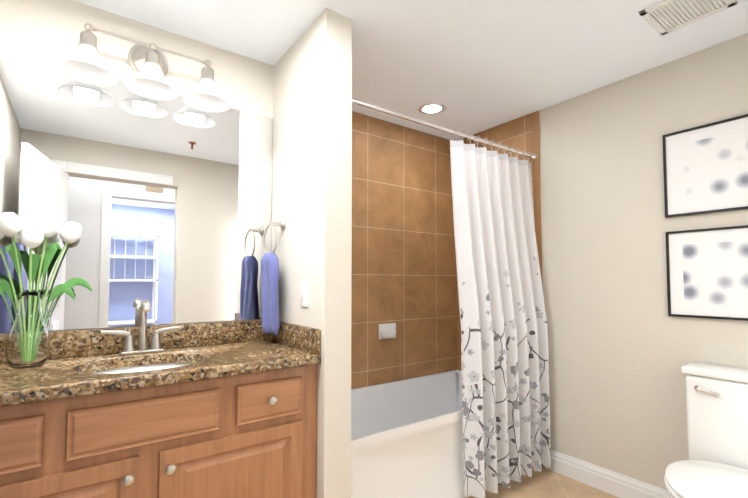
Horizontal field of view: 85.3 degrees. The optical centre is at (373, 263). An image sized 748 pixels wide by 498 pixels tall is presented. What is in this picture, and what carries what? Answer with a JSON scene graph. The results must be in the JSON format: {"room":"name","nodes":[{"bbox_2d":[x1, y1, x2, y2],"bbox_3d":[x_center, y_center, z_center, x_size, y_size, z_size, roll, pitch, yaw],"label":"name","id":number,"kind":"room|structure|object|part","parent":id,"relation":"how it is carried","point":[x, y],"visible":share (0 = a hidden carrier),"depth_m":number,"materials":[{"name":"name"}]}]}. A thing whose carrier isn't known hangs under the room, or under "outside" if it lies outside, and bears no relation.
{"room":"bathroom","nodes":[
{"label":"bathroom","id":0,"kind":"room"},
{"bbox_2d":[0,0,273,334],"bbox_3d":[-1.125,0.106,1.842,1.339,2.440,0.107,2,-3,-36],"label":"vanity mirror","id":1,"kind":"object","parent":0,"point":[165,205],"depth_m":1.82,"materials":[{"name":"clear glass"}]},
{"bbox_2d":[54,23,230,112],"bbox_3d":[-0.976,-0.889,1.788,0.670,0.265,0.239,2,-3,-36],"label":"sconce","id":2,"kind":"object","parent":1,"relation":"attached to","point":[85,64],"visible":1,"depth_m":1.76,"materials":[{"name":"white glass"}]},
{"bbox_2d":[271,8,351,497],"bbox_3d":[-0.431,0.119,2.140,0.134,2.440,0.942,2,-3,-36],"label":"wall","id":3,"kind":"structure","parent":0,"point":[312,152],"depth_m":1.80,"materials":[{"name":"beige paint"}]},
{"bbox_2d":[0,320,320,362],"bbox_3d":[-0.890,0.326,1.594,1.233,0.106,0.563,2,-3,-36],"label":"backsplash","id":4,"kind":"structure","parent":3,"relation":"attached to","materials":[{"name":"brown stone"}]},
{"bbox_2d":[261,220,285,335],"bbox_3d":[-0.506,0.060,2.042,0.102,0.575,0.190,2,-3,-36],"label":"towel ring","id":5,"kind":"object","parent":3,"relation":"attached to","point":[270,292],"visible":1,"depth_m":1.99,"materials":[{"name":"blue fabric"}]},
{"bbox_2d":[261,253,279,335],"bbox_3d":[-0.521,0.147,2.028,0.065,0.400,0.190,2,-3,-36],"label":"towel","id":6,"kind":"object","parent":5,"relation":"hanging from","point":[269,261],"depth_m":1.99,"materials":[{"name":"blue fabric"}]},
{"bbox_2d":[301,281,308,306],"bbox_3d":[-0.321,0.140,1.863,0.012,0.116,0.072,2,-3,-36],"label":"light switch","id":7,"kind":"object","parent":3,"relation":"attached to","point":[304,293],"visible":1,"depth_m":1.85,"materials":[{"name":"white plastic"}]},
{"bbox_2d":[351,370,453,389],"bbox_3d":[0.059,0.158,3.018,1.694,2.440,0.100,2,-3,-36],"label":"wall","id":8,"kind":"structure","parent":0,"point":[404,379],"depth_m":3.03,"materials":[{"name":"brown tile"}]},
{"bbox_2d":[378,323,395,339],"bbox_3d":[0.112,0.489,2.926,0.156,0.110,0.068,2,-3,-36],"label":"soap dish","id":9,"kind":"object","parent":8,"relation":"attached to","point":[387,331],"visible":1,"depth_m":2.91,"materials":[{"name":"white ceramic"}]},
{"bbox_2d":[351,111,456,388],"bbox_3d":[0.051,-0.101,2.955,1.588,1.924,0.006,2,-3,-36],"label":"wall tiles","id":10,"kind":"structure","parent":8,"relation":"attached to","point":[404,272],"depth_m":3.06,"materials":[{"name":"brown tile"}]},
{"bbox_2d":[74,0,747,140],"bbox_3d":[0.644,-1.223,0.099,4.600,0.060,5.900,2,-3,-36],"label":"ceiling","id":11,"kind":"structure","parent":0,"point":[475,66],"depth_m":2.02,"materials":[{"name":"white paint"}]},
{"bbox_2d":[418,102,445,114],"bbox_3d":[0.400,-1.069,2.803,0.194,0.008,0.194,2,-3,-36],"label":"recessed light","id":12,"kind":"object","parent":11,"relation":"in","point":[431,108],"visible":1,"depth_m":2.80,"materials":[{"name":"white glass"}]},
{"bbox_2d":[639,0,736,35],"bbox_3d":[1.362,-1.112,1.768,0.270,0.012,0.276,2,-3,-36],"label":"ceiling vent","id":13,"kind":"object","parent":11,"relation":"in","point":[663,17],"visible":0.98,"depth_m":1.79,"materials":[{"name":"white metal"}]},
{"bbox_2d":[469,466,618,497],"bbox_3d":[0.644,1.275,-0.012,4.600,0.060,5.900,2,-3,-36],"label":"floor","id":14,"kind":"structure","parent":0,"point":[546,483],"depth_m":2.43,"materials":[{"name":"tile"}]},
{"bbox_2d":[0,300,320,497],"bbox_3d":[-0.885,0.731,1.569,1.233,1.167,0.580,2,-3,-36],"label":"bathroom vanity","id":15,"kind":"object","parent":14,"relation":"on","point":[210,410],"visible":0.98,"depth_m":1.46,"materials":[{"name":"brown wood"}]},
{"bbox_2d":[0,340,320,406],"bbox_3d":[-0.888,0.400,1.588,1.233,0.040,0.569,2,-3,-36],"label":"countertop","id":16,"kind":"structure","parent":15,"relation":"on","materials":[{"name":"brown stone"}]},
{"bbox_2d":[0,212,92,368],"bbox_3d":[-1.243,0.092,1.478,0.364,0.563,0.156,2,-3,-36],"label":"vase","id":17,"kind":"object","parent":16,"relation":"on","point":[28,345],"visible":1,"depth_m":1.46,"materials":[{"name":"clear glass"}]},
{"bbox_3d":[-1.256,0.238,1.479,0.126,0.272,0.126,2,-3,-36],"label":"glass","id":18,"kind":"part","parent":17,"relation":"part of","materials":[{"name":"clear glass"}]},
{"bbox_2d":[101,300,180,355],"bbox_3d":[-0.977,0.269,1.726,0.304,0.231,0.141,2,-3,-36],"label":"faucet","id":19,"kind":"object","parent":16,"relation":"on","point":[155,349],"depth_m":1.74,"materials":[{"name":"silver metal"}]},
{"bbox_2d":[91,363,191,373],"bbox_3d":[-0.876,0.491,1.546,0.488,0.145,0.378,2,-3,-36],"label":"sink","id":20,"kind":"object","parent":16,"relation":"in","point":[125,367],"depth_m":1.68,"materials":[{"name":"white ceramic"}]},
{"bbox_2d":[351,370,470,497],"bbox_3d":[0.270,1.105,2.601,1.586,0.510,0.746,2,-3,-36],"label":"bathtub","id":21,"kind":"object","parent":14,"relation":"on","point":[406,438],"visible":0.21,"depth_m":2.25,"materials":[{"name":"white ceramic"}]},
{"bbox_2d":[664,361,747,497],"bbox_3d":[1.474,0.899,1.682,0.729,0.840,0.410,2,-3,-36],"label":"toilet","id":22,"kind":"object","parent":14,"relation":"on","point":[715,465],"visible":1,"depth_m":1.81,"materials":[{"name":"white ceramic"}]},
{"bbox_3d":[1.380,0.892,1.614,0.497,0.044,0.388,2,-3,-36],"label":"seat lid","id":23,"kind":"part","parent":22,"relation":"part of","materials":[{"name":"white ceramic"}]},
{"bbox_3d":[1.529,0.583,1.865,0.026,0.030,0.099,2,-3,-36],"label":"lever","id":24,"kind":"part","parent":22,"relation":"part of","materials":[{"name":"silver metal"}]},
{"bbox_3d":[1.681,0.721,1.841,0.215,0.470,0.410,2,-3,-36],"label":"tank","id":25,"kind":"part","parent":22,"relation":"part of","materials":[{"name":"white ceramic"}]},
{"bbox_2d":[459,33,747,489],"bbox_3d":[1.410,0.136,2.518,0.100,2.440,2.300,2,-3,-36],"label":"wall","id":26,"kind":"structure","parent":0,"point":[623,347],"depth_m":2.36,"materials":[{"name":"beige paint"}]},
{"bbox_2d":[457,113,534,369],"bbox_3d":[0.909,-0.094,3.123,0.006,1.924,0.725,2,-3,-36],"label":"wall tiles","id":27,"kind":"structure","parent":26,"relation":"attached to","point":[516,133],"depth_m":3.02,"materials":[{"name":"brown tile"}]},
{"bbox_2d":[352,97,536,160],"bbox_3d":[0.483,-0.771,2.391,1.570,0.056,0.056,2,-3,-36],"label":"shower rod","id":28,"kind":"object","parent":27,"relation":"attached to","point":[410,118],"visible":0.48,"depth_m":2.28,"materials":[{"name":"silver metal"}]},
{"bbox_2d":[450,128,550,497],"bbox_3d":[0.809,0.257,2.511,0.813,2.087,0.161,2,-3,-36],"label":"shower curtain","id":29,"kind":"object","parent":28,"relation":"hanging from","point":[505,385],"visible":0.96,"depth_m":2.44,"materials":[{"name":"white fabric"}]},
{"bbox_2d":[533,110,544,466],"bbox_3d":[1.137,0.148,2.797,0.010,2.436,0.048,2,-3,-36],"label":"wall tiles","id":30,"kind":"structure","parent":26,"relation":"attached to","point":[537,184],"depth_m":2.82,"materials":[{"name":"brown tile"}]},
{"bbox_2d":[545,450,668,497],"bbox_3d":[1.593,1.274,2.114,0.016,0.130,1.513,2,-3,-36],"label":"baseboard","id":31,"kind":"structure","parent":26,"relation":"attached to","point":[606,480],"depth_m":2.42,"materials":[{"name":"white paint"}]},
{"bbox_2d":[662,114,747,217],"bbox_3d":[1.734,-0.483,1.994,0.022,0.451,0.528,2,-3,-36],"label":"picture frame","id":32,"kind":"object","parent":26,"relation":"attached to","point":[705,168],"visible":1,"depth_m":2.05,"materials":[{"name":"black"}]},
{"bbox_2d":[679,129,747,201],"bbox_3d":[1.731,-0.483,1.992,0.002,0.307,0.384,2,-3,-36],"label":"print","id":33,"kind":"object","parent":32,"relation":"attached to","point":[713,167],"depth_m":2.03},
{"bbox_2d":[665,225,747,320],"bbox_3d":[1.734,0.046,1.970,0.022,0.451,0.528,2,-3,-36],"label":"picture frame","id":34,"kind":"object","parent":26,"relation":"attached to","point":[707,272],"visible":0.94,"depth_m":2.04,"materials":[{"name":"black"}]},
{"bbox_2d":[682,240,747,304],"bbox_3d":[1.731,0.046,1.968,0.002,0.307,0.384,2,-3,-36],"label":"print","id":35,"kind":"object","parent":34,"relation":"attached to","point":[714,272],"depth_m":2.02}
]}

